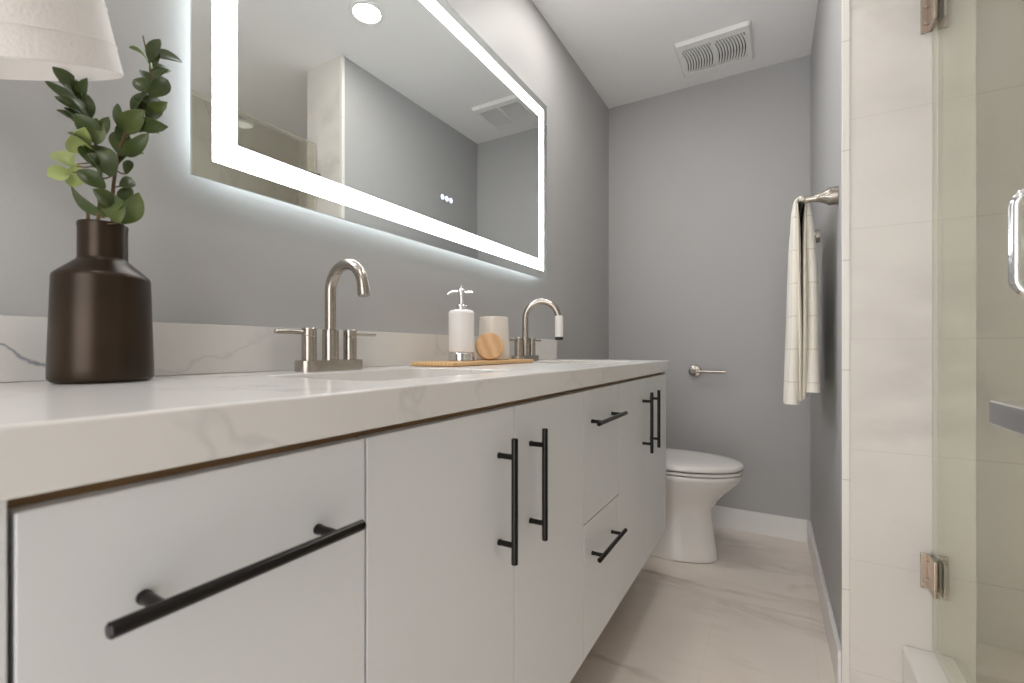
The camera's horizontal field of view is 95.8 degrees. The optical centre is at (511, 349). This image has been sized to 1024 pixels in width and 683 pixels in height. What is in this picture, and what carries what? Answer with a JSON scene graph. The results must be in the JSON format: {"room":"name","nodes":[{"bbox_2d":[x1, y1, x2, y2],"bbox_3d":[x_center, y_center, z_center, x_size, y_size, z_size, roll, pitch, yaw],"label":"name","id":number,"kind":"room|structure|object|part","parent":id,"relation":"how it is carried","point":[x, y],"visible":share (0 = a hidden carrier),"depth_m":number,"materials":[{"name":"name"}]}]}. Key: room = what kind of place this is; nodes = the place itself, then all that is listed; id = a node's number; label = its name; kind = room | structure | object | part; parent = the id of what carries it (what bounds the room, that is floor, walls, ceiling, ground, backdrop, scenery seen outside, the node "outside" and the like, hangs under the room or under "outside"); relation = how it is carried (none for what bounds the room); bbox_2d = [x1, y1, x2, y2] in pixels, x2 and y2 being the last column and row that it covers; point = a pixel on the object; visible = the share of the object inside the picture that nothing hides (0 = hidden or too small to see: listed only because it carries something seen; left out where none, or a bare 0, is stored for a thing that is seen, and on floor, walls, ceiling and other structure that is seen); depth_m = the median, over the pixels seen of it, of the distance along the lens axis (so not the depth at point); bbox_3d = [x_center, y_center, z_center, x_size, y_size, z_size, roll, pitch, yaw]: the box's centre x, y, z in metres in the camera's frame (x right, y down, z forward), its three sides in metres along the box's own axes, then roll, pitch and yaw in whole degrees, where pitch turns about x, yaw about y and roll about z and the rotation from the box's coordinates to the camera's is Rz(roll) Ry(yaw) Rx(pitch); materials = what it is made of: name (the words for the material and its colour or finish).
{"room":"bathroom","nodes":[
{"label":"bathroom","id":0,"kind":"room"},
{"bbox_2d":[0,0,608,359],"bbox_3d":[-0.323,-0.254,1.370,0.120,2.440,3.690,0,0,30],"label":"wall","id":1,"kind":"structure","parent":0,"point":[209,251],"depth_m":0.95,"materials":[{"name":"grey paint"}]},
{"bbox_2d":[0,0,123,80],"bbox_3d":[-0.587,-0.422,0.469,0.322,0.334,0.292,0,0,30],"label":"wall lamp","id":2,"kind":"object","parent":1,"relation":"attached to","point":[76,37],"visible":1,"depth_m":0.47,"materials":[{"name":"white fabric"}]},
{"bbox_2d":[0,315,556,382],"bbox_3d":[-0.277,-0.001,1.307,0.020,0.089,1.898,0,0,30],"label":"backsplash","id":3,"kind":"structure","parent":1,"relation":"attached to","point":[179,348],"depth_m":0.85,"materials":[{"name":"white stone"}]},
{"bbox_2d":[0,372,665,682],"bbox_3d":[-0.048,0.410,1.180,0.542,0.642,1.875,0,0,30],"label":"vanity cabinet","id":4,"kind":"object","parent":1,"relation":"attached to","point":[498,543],"visible":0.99,"depth_m":0.51,"materials":[{"name":"white wood"}]},
{"bbox_3d":[-0.525,0.410,0.389,0.505,0.642,0.028,0,0,30],"label":"panel","id":5,"kind":"part","parent":4,"relation":"part of","materials":[{"name":"white paint"}]},
{"bbox_3d":[-0.238,0.255,0.399,0.018,0.313,0.270,0,0,30],"label":"drawer","id":6,"kind":"part","parent":4,"relation":"part of","materials":[{"name":"white paint"}]},
{"bbox_3d":[-0.214,0.178,0.387,0.036,0.011,0.207,0,0,30],"label":"handle","id":7,"kind":"part","parent":4,"relation":"part of","materials":[{"name":"black metal"}]},
{"bbox_2d":[0,315,668,500],"bbox_3d":[-0.062,0.021,1.183,0.516,0.133,1.898,0,0,30],"label":"countertop","id":8,"kind":"structure","parent":4,"relation":"on","point":[214,392],"depth_m":0.53,"materials":[{"name":"white stone"}]},
{"bbox_2d":[45,219,153,383],"bbox_3d":[-0.558,-0.064,0.632,0.111,0.214,0.111,0,0,30],"label":"vase","id":9,"kind":"object","parent":8,"relation":"on","point":[100,323],"visible":1,"depth_m":0.60,"materials":[{"name":"brown ceramic"}]},
{"bbox_2d":[45,67,125,224],"bbox_3d":[-0.574,-0.270,0.605,0.112,0.228,0.043,0,0,6],"label":"leafy sprig","id":10,"kind":"object","parent":9,"relation":"in","point":[81,110],"visible":0.98,"depth_m":0.61,"materials":[{"name":"green plant"}]},
{"bbox_3d":[-0.555,-0.257,0.614,0.064,0.202,0.007,0,0,-3],"label":"stem","id":11,"kind":"part","parent":10,"relation":"part of","materials":[{"name":"green plant"}]},
{"bbox_2d":[108,36,182,223],"bbox_3d":[-0.509,-0.297,0.642,0.087,0.270,0.062,0,0,1],"label":"leafy sprig","id":12,"kind":"object","parent":9,"relation":"in","point":[144,113],"visible":0.98,"depth_m":0.63,"materials":[{"name":"green plant"}]},
{"bbox_3d":[-0.522,-0.297,0.638,0.060,0.270,0.006,0,0,-1],"label":"stem","id":13,"kind":"part","parent":12,"relation":"part of","materials":[{"name":"green plant"}]},
{"bbox_2d":[274,259,375,371],"bbox_3d":[-0.382,-0.070,0.973,0.173,0.228,0.186,0,0,-13],"label":"faucet","id":14,"kind":"object","parent":8,"relation":"on","point":[330,361],"visible":1,"depth_m":0.96,"materials":[{"name":"silver metal"}]},
{"bbox_3d":[-0.429,-0.034,0.891,0.008,0.008,0.059,0,0,30],"label":"lever","id":15,"kind":"part","parent":14,"relation":"part of","materials":[{"name":"silver metal"}]},
{"bbox_3d":[-0.407,-0.011,0.929,0.028,0.066,0.028,0,0,30],"label":"valve handle","id":16,"kind":"part","parent":14,"relation":"part of","materials":[{"name":"silver metal"}]},
{"bbox_3d":[-0.382,0.033,0.973,0.051,0.022,0.155,0,0,30],"label":"plate","id":17,"kind":"part","parent":14,"relation":"part of","materials":[{"name":"silver metal"}]},
{"bbox_3d":[-0.339,-0.081,0.947,0.134,0.206,0.035,0,0,30],"label":"spout","id":18,"kind":"part","parent":14,"relation":"part of","materials":[{"name":"silver metal"}]},
{"bbox_3d":[-0.356,-0.011,1.017,0.028,0.066,0.028,0,0,30],"label":"valve handle","id":19,"kind":"part","parent":14,"relation":"part of","materials":[{"name":"silver metal"}]},
{"bbox_3d":[-0.335,-0.034,1.055,0.008,0.008,0.059,0,0,30],"label":"lever","id":20,"kind":"part","parent":14,"relation":"part of","materials":[{"name":"silver metal"}]},
{"bbox_2d":[412,359,533,366],"bbox_3d":[-0.097,0.038,1.384,0.146,0.011,0.456,0,0,30],"label":"wooden tray","id":21,"kind":"object","parent":8,"relation":"on","point":[477,362],"visible":0.88,"depth_m":1.25,"materials":[{"name":"brown wood"}]},
{"bbox_2d":[447,285,473,360],"bbox_3d":[-0.145,-0.076,1.329,0.075,0.217,0.075,0,0,30],"label":"soap dispenser","id":22,"kind":"object","parent":21,"relation":"on","point":[461,319],"visible":1,"depth_m":1.30,"materials":[{"name":"white ceramic"}]},
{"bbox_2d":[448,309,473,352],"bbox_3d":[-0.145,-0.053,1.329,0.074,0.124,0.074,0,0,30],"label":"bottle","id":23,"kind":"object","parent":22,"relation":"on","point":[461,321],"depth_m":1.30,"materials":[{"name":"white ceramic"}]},
{"bbox_2d":[475,333,503,359],"bbox_3d":[-0.067,-0.009,1.373,0.083,0.082,0.040,0,0,-11],"label":"wooden disc","id":24,"kind":"object","parent":21,"relation":"on","point":[489,346],"visible":1,"depth_m":1.36,"materials":[{"name":"brown wood"}]},
{"bbox_2d":[477,316,509,359],"bbox_3d":[-0.058,-0.035,1.472,0.104,0.134,0.104,0,0,30],"label":"tumbler","id":25,"kind":"object","parent":21,"relation":"on","point":[498,325],"visible":0.62,"depth_m":1.43,"materials":[{"name":"white ceramic"}]},
{"bbox_2d":[509,299,562,360],"bbox_3d":[0.056,-0.071,1.679,0.216,0.228,0.163,0,0,-29],"label":"faucet","id":26,"kind":"object","parent":8,"relation":"on","point":[524,347],"visible":0.98,"depth_m":1.67,"materials":[{"name":"silver metal"}]},
{"bbox_3d":[0.023,-0.011,1.648,0.028,0.066,0.028,0,0,30],"label":"valve handle","id":27,"kind":"part","parent":26,"relation":"part of","materials":[{"name":"silver metal"}]},
{"bbox_3d":[0.049,0.033,1.692,0.051,0.022,0.155,0,0,30],"label":"plate","id":28,"kind":"part","parent":26,"relation":"part of","materials":[{"name":"silver metal"}]},
{"bbox_3d":[0.074,-0.011,1.737,0.028,0.066,0.028,0,0,30],"label":"valve handle","id":29,"kind":"part","parent":26,"relation":"part of","materials":[{"name":"silver metal"}]},
{"bbox_3d":[0.105,-0.082,1.679,0.149,0.206,0.033,0,0,13],"label":"spout","id":30,"kind":"part","parent":26,"relation":"part of","materials":[{"name":"silver metal"}]},
{"bbox_3d":[-0.087,0.414,0.661,0.018,0.631,0.329,0,0,30],"label":"door","id":31,"kind":"part","parent":4,"relation":"part of","materials":[{"name":"white paint"}]},
{"bbox_3d":[-0.006,0.243,0.746,0.036,0.202,0.011,0,0,30],"label":"handle","id":32,"kind":"part","parent":4,"relation":"part of","materials":[{"name":"black metal"}]},
{"bbox_3d":[0.049,0.243,0.841,0.036,0.202,0.011,0,0,30],"label":"handle","id":33,"kind":"part","parent":4,"relation":"part of","materials":[{"name":"black metal"}]},
{"bbox_3d":[0.078,0.414,0.947,0.018,0.631,0.325,0,0,30],"label":"door","id":34,"kind":"part","parent":4,"relation":"part of","materials":[{"name":"white paint"}]},
{"bbox_3d":[0.229,0.255,1.207,0.018,0.313,0.271,0,0,30],"label":"drawer","id":35,"kind":"part","parent":4,"relation":"part of","materials":[{"name":"white paint"}]},
{"bbox_3d":[0.229,0.572,1.207,0.018,0.315,0.271,0,0,30],"label":"drawer","id":36,"kind":"part","parent":4,"relation":"part of","materials":[{"name":"white paint"}]},
{"bbox_3d":[0.249,0.497,1.188,0.036,0.011,0.216,0,0,30],"label":"handle","id":37,"kind":"part","parent":4,"relation":"part of","materials":[{"name":"black metal"}]},
{"bbox_3d":[0.249,0.175,1.188,0.036,0.011,0.224,0,0,30],"label":"handle","id":38,"kind":"part","parent":4,"relation":"part of","materials":[{"name":"black metal"}]},
{"bbox_3d":[0.377,0.414,1.464,0.018,0.631,0.315,0,0,30],"label":"door","id":39,"kind":"part","parent":4,"relation":"part of","materials":[{"name":"white paint"}]},
{"bbox_3d":[0.454,0.243,1.543,0.036,0.202,0.011,0,0,30],"label":"handle","id":40,"kind":"part","parent":4,"relation":"part of","materials":[{"name":"black metal"}]},
{"bbox_3d":[0.536,0.414,1.739,0.018,0.631,0.315,0,0,30],"label":"door","id":41,"kind":"part","parent":4,"relation":"part of","materials":[{"name":"white paint"}]},
{"bbox_3d":[0.505,0.243,1.632,0.036,0.202,0.011,0,0,30],"label":"handle","id":42,"kind":"part","parent":4,"relation":"part of","materials":[{"name":"black metal"}]},
{"bbox_2d":[190,0,546,279],"bbox_3d":[-0.213,-0.676,1.403,0.035,0.751,1.397,0,0,30],"label":"led mirror","id":43,"kind":"object","parent":1,"relation":"attached to","point":[395,117],"visible":1,"depth_m":1.15,"materials":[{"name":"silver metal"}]},
{"bbox_2d":[532,0,817,108],"bbox_3d":[0.643,-1.524,0.812,2.350,0.100,3.690,0,0,30],"label":"ceiling","id":44,"kind":"structure","parent":0,"point":[625,49],"depth_m":2.16,"materials":[{"name":"paint"}]},
{"bbox_2d":[674,20,754,78],"bbox_3d":[1.001,-1.464,2.283,0.335,0.020,0.320,0,0,30],"label":"exhaust fan","id":45,"kind":"object","parent":44,"relation":"attached to","point":[735,41],"visible":1,"depth_m":2.25,"materials":[{"name":"white paint"}]},
{"bbox_2d":[682,43,713,72],"bbox_3d":[0.934,-1.458,2.316,0.146,0.007,0.210,0,0,30],"label":"grille","id":46,"kind":"object","parent":45,"relation":"attached to","point":[700,55],"depth_m":2.32,"materials":[{"name":"white paint"}]},
{"bbox_2d":[714,32,746,64],"bbox_3d":[1.061,-1.458,2.243,0.146,0.007,0.210,0,0,30],"label":"grille","id":47,"kind":"object","parent":45,"relation":"attached to","point":[733,46],"depth_m":2.24,"materials":[{"name":"white paint"}]},
{"bbox_2d":[609,55,810,520],"bbox_3d":[1.072,-0.254,2.626,1.040,2.440,0.120,0,0,30],"label":"wall","id":48,"kind":"structure","parent":0,"point":[706,179],"depth_m":2.52,"materials":[{"name":"grey paint"}]},
{"bbox_2d":[688,365,725,376],"bbox_3d":[1.060,0.120,2.523,0.194,0.067,0.070,0,0,30],"label":"toilet paper holder","id":49,"kind":"object","parent":48,"relation":"attached to","point":[694,370],"visible":1,"depth_m":2.52,"materials":[{"name":"silver metal"}]},
{"bbox_3d":[1.005,0.120,2.555,0.067,0.067,0.070,0,0,30],"label":"wall post","id":50,"kind":"part","parent":49,"relation":"part of","materials":[{"name":"silver metal"}]},
{"bbox_3d":[1.063,0.120,2.497,0.162,0.016,0.016,0,0,30],"label":"roll arm","id":51,"kind":"part","parent":49,"relation":"part of","materials":[{"name":"silver metal"}]},
{"bbox_2d":[712,505,807,542],"bbox_3d":[1.034,0.909,2.571,1.028,0.113,0.012,0,0,30],"label":"baseboard","id":52,"kind":"structure","parent":48,"relation":"attached to","point":[796,529],"depth_m":2.41,"materials":[{"name":"white paint"}]},
{"bbox_2d":[570,526,1023,682],"bbox_3d":[0.643,1.016,0.812,2.350,0.100,3.690,0,0,30],"label":"floor","id":53,"kind":"structure","parent":0,"point":[752,614],"depth_m":1.60,"materials":[{"name":"tile"}]},
{"bbox_2d":[650,448,743,563],"bbox_3d":[0.710,0.581,2.257,0.755,0.768,0.446,0,0,30],"label":"toilet","id":54,"kind":"object","parent":53,"relation":"on","point":[695,480],"visible":0.38,"depth_m":2.10,"materials":[{"name":"white ceramic"}]},
{"bbox_3d":[0.800,0.549,2.205,0.545,0.015,0.376,0,0,30],"label":"seat","id":55,"kind":"part","parent":54,"relation":"part of","materials":[{"name":"white plastic"}]},
{"bbox_3d":[0.799,0.522,2.206,0.549,0.032,0.378,0,0,30],"label":"lid","id":56,"kind":"part","parent":54,"relation":"part of","materials":[{"name":"white plastic"}]},
{"bbox_2d":[903,646,967,682],"bbox_3d":[0.509,0.873,0.214,0.104,0.186,2.280,0,0,30],"label":"curb","id":57,"kind":"object","parent":53,"relation":"on","point":[919,666],"visible":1,"depth_m":1.14,"materials":[{"name":"white stone"}]},
{"bbox_2d":[811,0,975,682],"bbox_3d":[1.356,-0.254,1.786,0.290,2.440,1.290,0,0,30],"label":"wall","id":58,"kind":"structure","parent":0,"point":[891,63],"depth_m":1.23,"materials":[{"name":"white tile"}]},
{"bbox_2d":[798,186,838,242],"bbox_3d":[1.085,-0.466,1.672,0.100,0.054,0.628,0,0,30],"label":"towel rail","id":59,"kind":"object","parent":58,"relation":"attached to","point":[830,196],"visible":0.6,"depth_m":1.41,"materials":[{"name":"silver metal"}]},
{"bbox_2d":[783,196,820,404],"bbox_3d":[1.026,-0.157,1.641,0.116,0.665,0.440,0,0,30],"label":"hand towel","id":60,"kind":"object","parent":59,"relation":"hanging from","point":[801,364],"visible":0.95,"depth_m":1.46,"materials":[{"name":"white fabric"}]},
{"bbox_3d":[1.228,-0.466,1.921,0.082,0.054,0.054,0,0,30],"label":"rail post","id":61,"kind":"part","parent":59,"relation":"part of","materials":[{"name":"silver metal"}]},
{"bbox_3d":[0.945,-0.466,1.421,0.092,0.054,0.054,0,0,30],"label":"rail post","id":62,"kind":"part","parent":59,"relation":"part of","materials":[{"name":"silver metal"}]},
{"bbox_2d":[808,520,840,682],"bbox_3d":[1.207,0.909,1.811,0.012,0.113,1.156,0,0,29],"label":"baseboard","id":63,"kind":"structure","parent":58,"relation":"attached to","point":[834,643],"depth_m":1.59,"materials":[{"name":"white paint"}]},
{"bbox_2d":[841,0,849,682],"bbox_3d":[0.931,-0.254,1.292,0.018,2.440,0.018,0,0,30],"label":"trim","id":64,"kind":"structure","parent":58,"relation":"attached to","point":[845,4],"depth_m":1.28,"materials":[{"name":"white tile"}]},
{"bbox_2d":[920,0,1023,682],"bbox_3d":[0.790,-0.147,0.743,0.137,1.834,1.089,0,0,35],"label":"shower door","id":65,"kind":"structure","parent":58,"relation":"attached to","point":[1008,415],"depth_m":1.16,"materials":[{"name":"clear glass"}]},
{"bbox_3d":[0.867,-0.147,0.809,0.010,1.834,0.868,0,0,30],"label":"glass pane","id":66,"kind":"part","parent":65,"relation":"part of","materials":[{"name":"clear glass"}]},
{"bbox_3d":[0.751,-0.156,0.669,0.049,0.166,0.017,0,0,30],"label":"pull handle","id":67,"kind":"part","parent":65,"relation":"part of","materials":[{"name":"silver metal"}]},
{"bbox_2d":[976,0,1023,653],"bbox_3d":[1.780,-0.254,1.451,0.780,2.440,0.120,0,0,30],"label":"wall","id":68,"kind":"structure","parent":0,"point":[999,23],"depth_m":1.50,"materials":[{"name":"tile"}]}
]}

